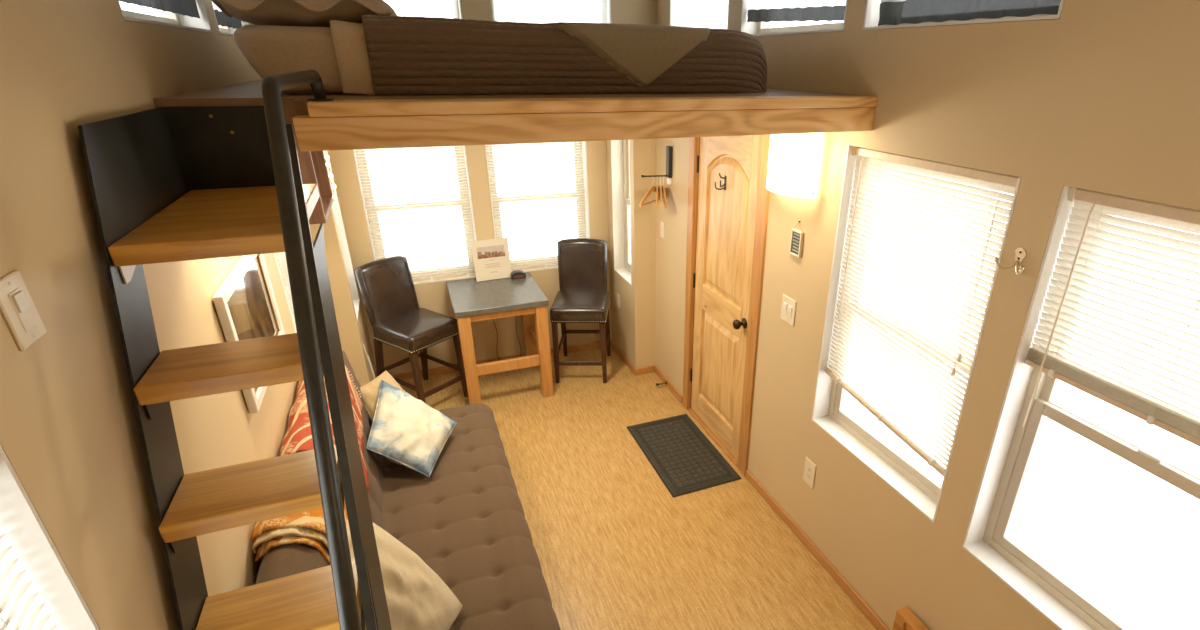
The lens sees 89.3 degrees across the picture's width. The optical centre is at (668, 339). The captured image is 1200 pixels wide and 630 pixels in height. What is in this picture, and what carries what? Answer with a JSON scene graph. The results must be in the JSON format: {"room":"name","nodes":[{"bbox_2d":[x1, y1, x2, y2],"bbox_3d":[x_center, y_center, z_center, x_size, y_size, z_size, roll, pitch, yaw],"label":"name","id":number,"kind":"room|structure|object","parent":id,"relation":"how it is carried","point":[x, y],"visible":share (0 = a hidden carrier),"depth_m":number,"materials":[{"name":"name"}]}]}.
{"room":"tiny house interior","nodes":[
{"label":"tiny house interior","id":0,"kind":"room"},
{"bbox_2d":[0,0,298,629],"bbox_3d":[-1.034,0.346,0.902,0.150,3.350,6.650,-10,27,-21],"label":"wall","id":1,"kind":"structure","parent":0,"point":[70,433],"depth_m":1.19,"materials":[{"name":"paint"}]},
{"bbox_2d":[0,270,46,351],"bbox_3d":[-1.038,-0.048,0.969,0.011,0.112,0.080,-10,27,-21],"label":"light switch","id":2,"kind":"object","parent":1,"relation":"attached to","point":[18,309],"visible":1,"depth_m":0.96,"materials":[{"name":"plastic"}]},
{"bbox_2d":[0,445,99,629],"bbox_3d":[-0.895,0.824,0.760,0.149,1.115,0.789,-10,27,-21],"label":"window","id":3,"kind":"structure","parent":1,"relation":"in","point":[30,541],"depth_m":0.95,"materials":[{"name":"plastic"}]},
{"bbox_2d":[0,533,57,629],"bbox_3d":[-0.867,0.796,0.761,0.045,1.063,0.760,-10,27,-21],"label":"window blind","id":4,"kind":"object","parent":3,"relation":"attached to","point":[11,583],"visible":1,"depth_m":0.93,"materials":[{"name":"plastic"}]},
{"bbox_2d":[117,0,211,32],"bbox_3d":[-1.667,-1.241,1.833,0.149,0.517,0.972,-10,27,-21],"label":"window","id":5,"kind":"structure","parent":1,"relation":"in","point":[164,18],"depth_m":2.27,"materials":[{"name":"plastic"}]},
{"bbox_2d":[119,0,199,17],"bbox_3d":[-1.632,-1.255,1.859,0.014,0.428,0.980,-10,27,-21],"label":"curtain","id":6,"kind":"object","parent":5,"relation":"hanging from","point":[183,7],"visible":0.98,"depth_m":2.08,"materials":[{"name":"black plastic"}]},
{"bbox_2d":[211,1,249,35],"bbox_3d":[-2.065,-1.633,2.673,0.149,0.517,0.767,-10,27,-21],"label":"window","id":7,"kind":"structure","parent":1,"relation":"in","point":[224,30],"depth_m":3.02,"materials":[{"name":"plastic"}]},
{"bbox_2d":[212,2,241,28],"bbox_3d":[-2.027,-1.639,2.694,0.014,0.438,0.780,-10,27,-21],"label":"curtain","id":8,"kind":"object","parent":7,"relation":"hanging from","point":[222,19],"visible":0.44,"depth_m":2.72,"materials":[{"name":"grey fabric"}]},
{"bbox_2d":[212,254,284,413],"bbox_3d":[-1.532,-0.076,2.235,0.026,0.420,0.690,-10,27,-21],"label":"mirror","id":9,"kind":"object","parent":1,"relation":"attached to","point":[245,303],"visible":0.62,"depth_m":2.16,"materials":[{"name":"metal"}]},
{"bbox_2d":[227,256,277,389],"bbox_3d":[-1.538,-0.075,2.233,0.011,0.360,0.630,-10,27,-21],"label":"print","id":10,"kind":"object","parent":9,"relation":"attached to","point":[252,309],"depth_m":2.26},
{"bbox_2d":[274,252,295,332],"bbox_3d":[-1.954,-0.318,2.949,0.149,1.331,0.297,-10,27,-21],"label":"window","id":11,"kind":"structure","parent":1,"relation":"in","point":[282,256],"depth_m":3.09,"materials":[{"name":"plastic"}]},
{"bbox_2d":[275,253,296,332],"bbox_3d":[-1.925,-0.345,2.950,0.045,1.279,0.280,-10,27,-21],"label":"window blind","id":12,"kind":"object","parent":11,"relation":"attached to","point":[276,256],"visible":0.05,"depth_m":3.10,"materials":[{"name":"plastic"}]},
{"bbox_2d":[293,124,333,223],"bbox_3d":[-1.979,-0.932,3.233,0.198,0.500,0.610,-10,27,-21],"label":"shelf","id":13,"kind":"object","parent":1,"relation":"attached to","point":[313,168],"visible":0.27,"depth_m":3.11,"materials":[{"name":"brown wood"}]},
{"bbox_2d":[310,151,325,204],"bbox_3d":[-1.923,-0.941,3.255,0.005,0.440,0.550,-10,27,-21],"label":"mirror glass","id":14,"kind":"object","parent":13,"relation":"attached to","point":[316,155],"depth_m":3.47,"materials":[{"name":"silver"}]},
{"bbox_2d":[153,79,877,150],"bbox_3d":[-0.707,-1.126,2.837,2.309,0.124,2.241,-10,27,-21],"label":"platform","id":15,"kind":"object","parent":1,"relation":"attached to","point":[350,121],"visible":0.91,"depth_m":1.89,"materials":[{"name":"brown wood"}]},
{"bbox_2d":[234,20,374,94],"bbox_3d":[-0.752,-1.258,2.717,1.779,0.213,1.523,-10,27,-21],"label":"mattress","id":16,"kind":"object","parent":15,"relation":"on","point":[338,52],"visible":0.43,"depth_m":1.85,"materials":[{"name":"beige fabric"}]},
{"bbox_2d":[211,0,391,26],"bbox_3d":[-1.248,-1.191,2.083,0.510,0.210,0.660,-10,27,-21],"label":"bed pillow","id":17,"kind":"object","parent":16,"relation":"on","point":[308,13],"visible":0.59,"depth_m":1.89,"materials":[{"name":"brown fabric"}]},
{"bbox_2d":[383,1,397,15],"bbox_3d":[-1.465,-1.451,2.700,0.520,0.161,0.660,-10,27,-21],"label":"bed pillow","id":18,"kind":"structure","parent":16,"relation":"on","point":[393,13],"depth_m":2.56,"materials":[{"name":"white fabric"}]},
{"bbox_2d":[361,15,766,94],"bbox_3d":[-0.555,-1.301,2.793,1.496,0.234,1.562,-10,27,-21],"label":"quilt","id":19,"kind":"object","parent":16,"relation":"on","point":[407,55],"visible":0.8,"depth_m":2.05,"materials":[{"name":"brown fabric"}]},
{"bbox_2d":[551,22,709,86],"bbox_3d":[-0.275,-1.199,2.550,0.677,0.214,0.876,-10,27,-21],"label":"throw blanket","id":20,"kind":"object","parent":19,"relation":"on","point":[643,52],"visible":0.91,"depth_m":2.19,"materials":[{"name":"brown fabric"}]},
{"bbox_2d":[309,150,376,385],"bbox_3d":[-2.258,-0.560,4.091,0.140,2.300,0.630,-10,27,-21],"label":"wall","id":21,"kind":"structure","parent":0,"point":[353,334],"depth_m":3.98,"materials":[{"name":"paint"}]},
{"bbox_2d":[323,150,359,321],"bbox_3d":[-2.244,-0.777,3.966,0.141,1.277,0.437,-10,27,-21],"label":"window","id":22,"kind":"structure","parent":21,"relation":"in","point":[336,209],"depth_m":4.24,"materials":[{"name":"plastic"}]},
{"bbox_2d":[325,151,336,199],"bbox_3d":[-1.991,-1.062,3.516,0.035,0.501,0.031,4,25,8],"label":"window blind","id":23,"kind":"object","parent":22,"relation":"attached to","point":[326,156],"visible":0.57,"depth_m":3.55,"materials":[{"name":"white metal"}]},
{"bbox_2d":[363,344,375,377],"bbox_3d":[-2.113,0.237,4.310,0.034,0.528,0.146,-10,27,-21],"label":"cord","id":24,"kind":"object","parent":21,"relation":"attached to","point":[363,344],"visible":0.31,"depth_m":4.25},
{"bbox_2d":[254,0,655,24],"bbox_3d":[-1.172,-2.106,3.596,2.311,1.150,0.150,-10,27,-21],"label":"wall","id":25,"kind":"structure","parent":0,"point":[622,11],"depth_m":3.91,"materials":[{"name":"paint"}]},
{"bbox_2d":[456,0,462,18],"bbox_3d":[-1.616,-1.999,3.434,0.802,0.477,0.149,-10,27,-21],"label":"window","id":26,"kind":"structure","parent":25,"relation":"in","point":[459,7],"depth_m":3.58,"materials":[{"name":"plastic"}]},
{"bbox_2d":[383,0,457,18],"bbox_3d":[-1.599,-1.964,3.406,0.825,0.432,0.014,-10,27,-21],"label":"curtain","id":27,"kind":"object","parent":26,"relation":"hanging from","point":[413,8],"visible":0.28,"depth_m":3.51,"materials":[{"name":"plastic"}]},
{"bbox_2d":[490,0,611,22],"bbox_3d":[-0.746,-2.145,3.778,0.757,0.477,0.149,-10,27,-21],"label":"window","id":28,"kind":"structure","parent":25,"relation":"in","point":[491,1],"depth_m":3.87,"materials":[{"name":"plastic"}]},
{"bbox_2d":[493,0,607,22],"bbox_3d":[-0.726,-2.110,3.751,0.785,0.432,0.014,-10,27,-21],"label":"curtain","id":29,"kind":"object","parent":28,"relation":"hanging from","point":[526,11],"visible":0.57,"depth_m":3.77,"materials":[{"name":"fabric"}]},
{"bbox_2d":[329,140,611,374],"bbox_3d":[-1.444,-0.874,4.799,2.267,2.300,0.150,-10,27,-21],"label":"wall","id":30,"kind":"structure","parent":0,"point":[434,296],"depth_m":4.84,"materials":[{"name":"paint"}]},
{"bbox_2d":[352,146,476,284],"bbox_3d":[-1.870,-1.042,4.517,0.747,1.247,0.149,-10,27,-21],"label":"window","id":31,"kind":"structure","parent":30,"relation":"in","point":[463,147],"depth_m":4.58,"materials":[{"name":"plastic"}]},
{"bbox_2d":[355,146,474,281],"bbox_3d":[-1.855,-1.029,4.484,0.730,1.241,0.059,-10,27,-21],"label":"window blind","id":32,"kind":"object","parent":31,"relation":"attached to","point":[453,149],"visible":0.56,"depth_m":4.50,"materials":[{"name":"plastic"}]},
{"bbox_2d":[391,340,610,379],"bbox_3d":[-1.432,0.175,5.196,1.953,0.062,0.014,-10,27,-21],"label":"baseboard","id":33,"kind":"structure","parent":30,"relation":"attached to","point":[444,369],"depth_m":5.15,"materials":[{"name":"brown wood"}]},
{"bbox_2d":[485,141,589,271],"bbox_3d":[-1.043,-1.181,4.844,0.777,1.247,0.149,-10,27,-21],"label":"window","id":34,"kind":"structure","parent":30,"relation":"in","point":[587,220],"depth_m":4.93,"materials":[{"name":"plastic"}]},
{"bbox_2d":[486,141,586,270],"bbox_3d":[-1.028,-1.167,4.811,0.760,1.241,0.059,-10,27,-21],"label":"window blind","id":35,"kind":"object","parent":34,"relation":"attached to","point":[572,144],"visible":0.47,"depth_m":4.82,"materials":[{"name":"plastic"}]},
{"bbox_2d":[606,139,651,367],"bbox_3d":[-0.322,-0.885,4.857,0.140,2.300,0.630,-10,27,-21],"label":"wall","id":36,"kind":"structure","parent":0,"point":[631,322],"depth_m":4.81,"materials":[{"name":"paint"}]},
{"bbox_2d":[617,293,619,307],"bbox_3d":[-0.432,-0.335,5.164,0.009,0.116,0.072,-10,27,-21],"label":"power outlet","id":37,"kind":"object","parent":36,"relation":"attached to","point":[618,295],"visible":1,"depth_m":5.16,"materials":[{"name":"plastic"}]},
{"bbox_2d":[611,140,631,285],"bbox_3d":[-0.309,-1.103,4.732,0.141,1.277,0.437,-10,27,-21],"label":"window","id":38,"kind":"structure","parent":36,"relation":"in","point":[620,149],"depth_m":4.92,"materials":[{"name":"plastic"}]},
{"bbox_2d":[611,339,635,373],"bbox_3d":[-0.407,0.143,5.297,0.014,0.062,0.630,-10,27,-21],"label":"baseboard","id":39,"kind":"structure","parent":36,"relation":"attached to","point":[628,363],"depth_m":5.27,"materials":[{"name":"brown wood"}]},
{"bbox_2d":[399,346,876,629],"bbox_3d":[-0.020,1.630,2.271,2.611,0.100,7.430,-10,27,-21],"label":"floor","id":40,"kind":"structure","parent":0,"point":[615,550],"depth_m":3.42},
{"bbox_2d":[78,70,391,629],"bbox_3d":[-0.836,0.669,1.403,0.436,2.349,1.903,-10,27,-21],"label":"stairs","id":41,"kind":"structure","parent":40,"relation":"on","point":[182,183],"depth_m":1.34,"materials":[{"name":"wood"}]},
{"bbox_2d":[256,351,560,629],"bbox_3d":[-1.101,0.781,2.726,0.875,1.034,2.200,-10,27,-21],"label":"sofa","id":42,"kind":"object","parent":40,"relation":"on","point":[466,520],"visible":0.45,"depth_m":2.75,"materials":[{"name":"brown fabric"},{"name":"dark wood"}]},
{"bbox_2d":[251,498,347,564],"bbox_3d":[-1.222,0.672,2.094,0.258,0.415,0.452,-10,27,-21],"label":"throw","id":43,"kind":"object","parent":42,"relation":"on","point":[308,527],"visible":0.23,"depth_m":1.88,"materials":[{"name":"orange fabric"}]},
{"bbox_2d":[279,365,368,493],"bbox_3d":[-1.506,0.426,2.698,0.251,0.439,0.973,-10,27,-21],"label":"cushion","id":44,"kind":"object","parent":42,"relation":"on","point":[298,436],"visible":0.27,"depth_m":2.50,"materials":[{"name":"red fabric"}]},
{"bbox_2d":[360,370,403,422],"bbox_3d":[-1.589,0.348,3.358,0.202,0.245,0.340,8,26,15],"label":"cushion","id":45,"kind":"object","parent":42,"relation":"on","point":[369,391],"visible":0.34,"depth_m":3.28,"materials":[{"name":"beige fabric"}]},
{"bbox_2d":[346,519,461,629],"bbox_3d":[-1.022,0.869,2.132,0.416,0.438,0.393,10,26,20],"label":"cushion","id":46,"kind":"object","parent":42,"relation":"on","point":[417,598],"visible":0.45,"depth_m":2.13,"materials":[{"name":"beige fabric"}]},
{"bbox_2d":[366,379,456,476],"bbox_3d":[-1.398,0.463,3.180,0.405,0.300,0.504,1,25,1],"label":"cushion","id":47,"kind":"object","parent":42,"relation":"on","point":[405,430],"visible":1,"depth_m":3.09,"materials":[{"name":"white fabric"}]},
{"bbox_2d":[354,256,467,402],"bbox_3d":[-1.870,-0.036,4.440,0.540,1.067,0.439,16,29,29],"label":"stool","id":48,"kind":"object","parent":40,"relation":"on","point":[397,320],"visible":0.98,"depth_m":4.35,"materials":[{"name":"leather"}]},
{"bbox_2d":[446,272,553,403],"bbox_3d":[-1.314,-0.009,4.718,0.650,0.800,0.700,-10,27,-21],"label":"dining table","id":49,"kind":"object","parent":40,"relation":"on","point":[471,300],"visible":0.9,"depth_m":4.45,"materials":[{"name":"brown wood"}]},
{"bbox_2d":[471,238,511,281],"bbox_3d":[-1.385,-0.628,4.726,0.280,0.309,0.057,-12,27,-25],"label":"display card","id":50,"kind":"object","parent":49,"relation":"on","point":[491,257],"visible":0.99,"depth_m":4.72,"materials":[{"name":"paper"}]},
{"bbox_2d":[476,245,504,258],"bbox_3d":[-1.386,-0.685,4.704,0.213,0.088,0.030,-10,27,-21],"label":"photo","id":51,"kind":"object","parent":50,"relation":"attached to","point":[482,251],"depth_m":4.70},
{"bbox_2d":[510,270,525,278],"bbox_3d":[-1.203,-0.520,4.812,0.116,0.052,0.063,-10,27,-21],"label":"alarm clock","id":52,"kind":"object","parent":49,"relation":"on","point":[517,274],"visible":1,"depth_m":4.79,"materials":[{"name":"black plastic"}]},
{"bbox_2d":[549,238,610,382],"bbox_3d":[-0.711,-0.239,4.916,0.439,1.067,0.540,0,25,-1],"label":"stool","id":53,"kind":"object","parent":40,"relation":"on","point":[582,296],"visible":1,"depth_m":4.91,"materials":[{"name":"leather"}]},
{"bbox_2d":[627,414,741,496],"bbox_3d":[0.077,0.747,4.060,0.472,0.011,0.831,-10,27,-21],"label":"door mat","id":54,"kind":"object","parent":40,"relation":"on","point":[681,455],"visible":1,"depth_m":4.01,"materials":[{"name":"rubber"}]},
{"bbox_2d":[892,606,928,629],"bbox_3d":[1.115,1.393,2.359,0.054,0.285,0.645,-10,27,-21],"label":"base cabinet","id":55,"kind":"object","parent":40,"relation":"on","point":[905,619],"visible":1,"depth_m":2.53,"materials":[{"name":"brown wood"}]},
{"bbox_2d":[651,0,1199,629],"bbox_3d":[1.212,-0.031,1.791,0.183,3.350,6.650,-10,27,-21],"label":"wall","id":56,"kind":"structure","parent":0,"point":[1103,96],"depth_m":2.17,"materials":[{"name":"paint"}]},
{"bbox_2d":[634,365,653,374],"bbox_3d":[-0.206,0.256,5.058,0.174,0.062,0.014,-10,27,-21],"label":"baseboard","id":57,"kind":"structure","parent":56,"relation":"attached to","point":[643,370],"depth_m":5.05,"materials":[{"name":"brown wood"}]},
{"bbox_2d":[641,146,672,184],"bbox_3d":[-0.085,-1.182,4.117,0.219,0.255,0.050,-10,27,-21],"label":"rail","id":58,"kind":"object","parent":56,"relation":"attached to","point":[669,149],"visible":1,"depth_m":4.13,"materials":[{"name":"black metal"}]},
{"bbox_2d":[639,176,663,206],"bbox_3d":[-0.111,-1.039,4.171,0.012,0.181,0.340,14,28,26],"label":"hanger","id":59,"kind":"object","parent":58,"relation":"hanging from","point":[652,188],"visible":0.87,"depth_m":4.13,"materials":[{"name":"brown wood"}]},
{"bbox_2d":[655,176,658,207],"bbox_3d":[-0.079,-1.044,4.193,0.012,0.189,0.341,1,25,1],"label":"hanger","id":60,"kind":"object","parent":58,"relation":"hanging from","point":[657,188],"visible":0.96,"depth_m":4.13,"materials":[{"name":"brown wood"}]},
{"bbox_2d":[659,176,661,206],"bbox_3d":[-0.058,-1.043,4.188,0.012,0.187,0.341,-1,25,-3],"label":"hanger","id":61,"kind":"object","parent":58,"relation":"hanging from","point":[660,187],"visible":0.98,"depth_m":4.13,"materials":[{"name":"brown wood"}]},
{"bbox_2d":[661,177,666,207],"bbox_3d":[-0.039,-1.051,4.212,0.012,0.192,0.341,-2,25,-7],"label":"hanger","id":62,"kind":"object","parent":58,"relation":"hanging from","point":[662,186],"visible":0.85,"depth_m":4.16,"materials":[{"name":"brown wood"}]},
{"bbox_2d":[660,221,664,237],"bbox_3d":[-0.051,-0.814,4.473,0.011,0.116,0.072,-10,27,-21],"label":"light switch","id":63,"kind":"object","parent":56,"relation":"attached to","point":[662,225],"visible":1,"depth_m":4.46,"materials":[{"name":"plastic"}]},
{"bbox_2d":[654,365,682,402],"bbox_3d":[-0.010,0.350,4.860,0.014,0.062,0.569,-10,27,-21],"label":"baseboard","id":64,"kind":"structure","parent":56,"relation":"attached to","point":[657,371],"depth_m":4.81,"materials":[{"name":"brown wood"}]},
{"bbox_2d":[670,0,728,28],"bbox_3d":[0.230,-1.995,3.481,0.149,0.477,0.782,-10,27,-21],"label":"window","id":65,"kind":"structure","parent":56,"relation":"in","point":[674,4],"depth_m":3.81,"materials":[{"name":"plastic"}]},
{"bbox_2d":[680,0,728,28],"bbox_3d":[0.194,-1.965,3.463,0.014,0.432,0.720,-10,27,-21],"label":"curtain","id":66,"kind":"object","parent":65,"relation":"hanging from","point":[712,14],"visible":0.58,"depth_m":3.47,"materials":[{"name":"fabric"}]},
{"bbox_2d":[688,408,737,465],"bbox_3d":[0.359,0.659,4.254,0.152,0.016,0.752,-10,27,-21],"label":"threshold","id":67,"kind":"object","parent":56,"relation":"attached to","point":[719,443],"depth_m":4.20,"materials":[{"name":"brown wood"}]},
{"bbox_2d":[690,135,761,459],"bbox_3d":[0.307,-0.281,3.794,0.108,2.063,0.749,-10,27,-21],"label":"door","id":68,"kind":"structure","parent":56,"relation":"in","point":[726,219],"depth_m":3.75,"materials":[{"name":"brown wood"}]},
{"bbox_2d":[715,173,725,190],"bbox_3d":[0.305,-0.919,3.512,0.054,0.102,0.074,-10,27,-21],"label":"coat hook","id":69,"kind":"object","parent":68,"relation":"attached to","point":[724,177],"visible":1,"depth_m":3.52,"materials":[{"name":"brown metal"}]},
{"bbox_2d":[683,135,769,476],"bbox_3d":[0.376,-0.302,3.797,0.156,2.144,0.950,-10,27,-21],"label":"trim","id":70,"kind":"structure","parent":56,"relation":"attached to","point":[763,193],"depth_m":3.69,"materials":[{"name":"brown wood"}]},
{"bbox_2d":[780,294,795,325],"bbox_3d":[0.609,-0.152,3.088,0.011,0.135,0.120,-10,27,-21],"label":"light switch","id":71,"kind":"object","parent":56,"relation":"attached to","point":[788,309],"visible":1,"depth_m":3.08,"materials":[{"name":"plastic"}]},
{"bbox_2d":[741,0,847,36],"bbox_3d":[0.604,-1.626,2.691,0.149,0.477,0.841,-10,27,-21],"label":"window","id":72,"kind":"structure","parent":56,"relation":"in","point":[754,28],"depth_m":2.90,"materials":[{"name":"plastic"}]},
{"bbox_2d":[747,0,845,21],"bbox_3d":[0.563,-1.629,2.675,0.014,0.421,0.865,-10,27,-21],"label":"curtain","id":73,"kind":"object","parent":72,"relation":"hanging from","point":[822,10],"visible":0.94,"depth_m":2.71,"materials":[{"name":"grey fabric"}]},
{"bbox_2d":[766,133,823,197],"bbox_3d":[0.553,-0.834,2.792,0.119,0.295,0.384,-10,27,-21],"label":"wall sconce","id":74,"kind":"object","parent":56,"relation":"attached to","point":[794,159],"visible":0.82,"depth_m":2.70,"materials":[{"name":"white glass"}]},
{"bbox_2d":[789,221,803,257],"bbox_3d":[0.618,-0.490,2.914,0.016,0.170,0.084,-10,27,-21],"label":"sign","id":75,"kind":"object","parent":56,"relation":"attached to","point":[796,242],"visible":1,"depth_m":2.91,"materials":[{"name":"plastic"}]},
{"bbox_2d":[803,457,815,488],"bbox_3d":[0.731,0.692,3.141,0.009,0.145,0.088,-10,27,-21],"label":"power outlet","id":76,"kind":"object","parent":56,"relation":"attached to","point":[810,467],"visible":1,"depth_m":3.13,"materials":[{"name":"plastic"}]},
{"bbox_2d":[746,469,889,629],"bbox_3d":[1.466,1.803,1.747,0.014,0.062,4.950,-10,27,-21],"label":"baseboard","id":77,"kind":"structure","parent":56,"relation":"attached to","point":[854,596],"depth_m":3.15,"materials":[{"name":"brown wood"}]},
{"bbox_2d":[811,145,1020,522],"bbox_3d":[0.959,-0.053,2.463,0.149,1.331,0.815,-10,27,-21],"label":"window","id":78,"kind":"structure","parent":56,"relation":"in","point":[919,489],"depth_m":2.70,"materials":[{"name":"plastic"}]},
{"bbox_2d":[825,146,1017,476],"bbox_3d":[0.925,-0.132,2.411,0.059,1.142,0.798,-10,27,-21],"label":"window blind","id":79,"kind":"object","parent":78,"relation":"attached to","point":[999,182],"visible":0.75,"depth_m":2.34,"materials":[{"name":"plastic"}]},
{"bbox_2d":[862,0,1063,29],"bbox_3d":[0.975,-1.261,1.910,0.149,0.477,0.810,-10,27,-21],"label":"window","id":80,"kind":"structure","parent":56,"relation":"in","point":[871,17],"depth_m":2.06,"materials":[{"name":"plastic"}]},
{"bbox_2d":[878,0,1060,25],"bbox_3d":[0.939,-1.237,1.892,0.014,0.422,0.810,-10,27,-21],"label":"curtain","id":81,"kind":"object","parent":80,"relation":"hanging from","point":[892,12],"visible":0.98,"depth_m":1.96,"materials":[{"name":"grey fabric"}]},
{"bbox_2d":[994,248,1026,274],"bbox_3d":[1.061,-0.245,1.857,0.050,0.074,0.106,-10,27,-21],"label":"coat hook","id":82,"kind":"object","parent":56,"relation":"attached to","point":[1021,253],"visible":1,"depth_m":1.86,"materials":[{"name":"silver metal"}]},
{"bbox_2d":[962,186,1199,629],"bbox_3d":[1.329,0.311,1.682,0.149,1.331,0.787,-10,27,-21],"label":"window","id":83,"kind":"structure","parent":56,"relation":"in","point":[1012,446],"depth_m":2.00,"materials":[{"name":"plastic"}]},
{"bbox_2d":[1022,187,1199,446],"bbox_3d":[1.298,0.056,1.548,0.059,0.753,0.770,-10,27,-21],"label":"window blind","id":84,"kind":"object","parent":83,"relation":"attached to","point":[1184,424],"visible":0.95,"depth_m":1.63,"materials":[{"name":"plastic"}]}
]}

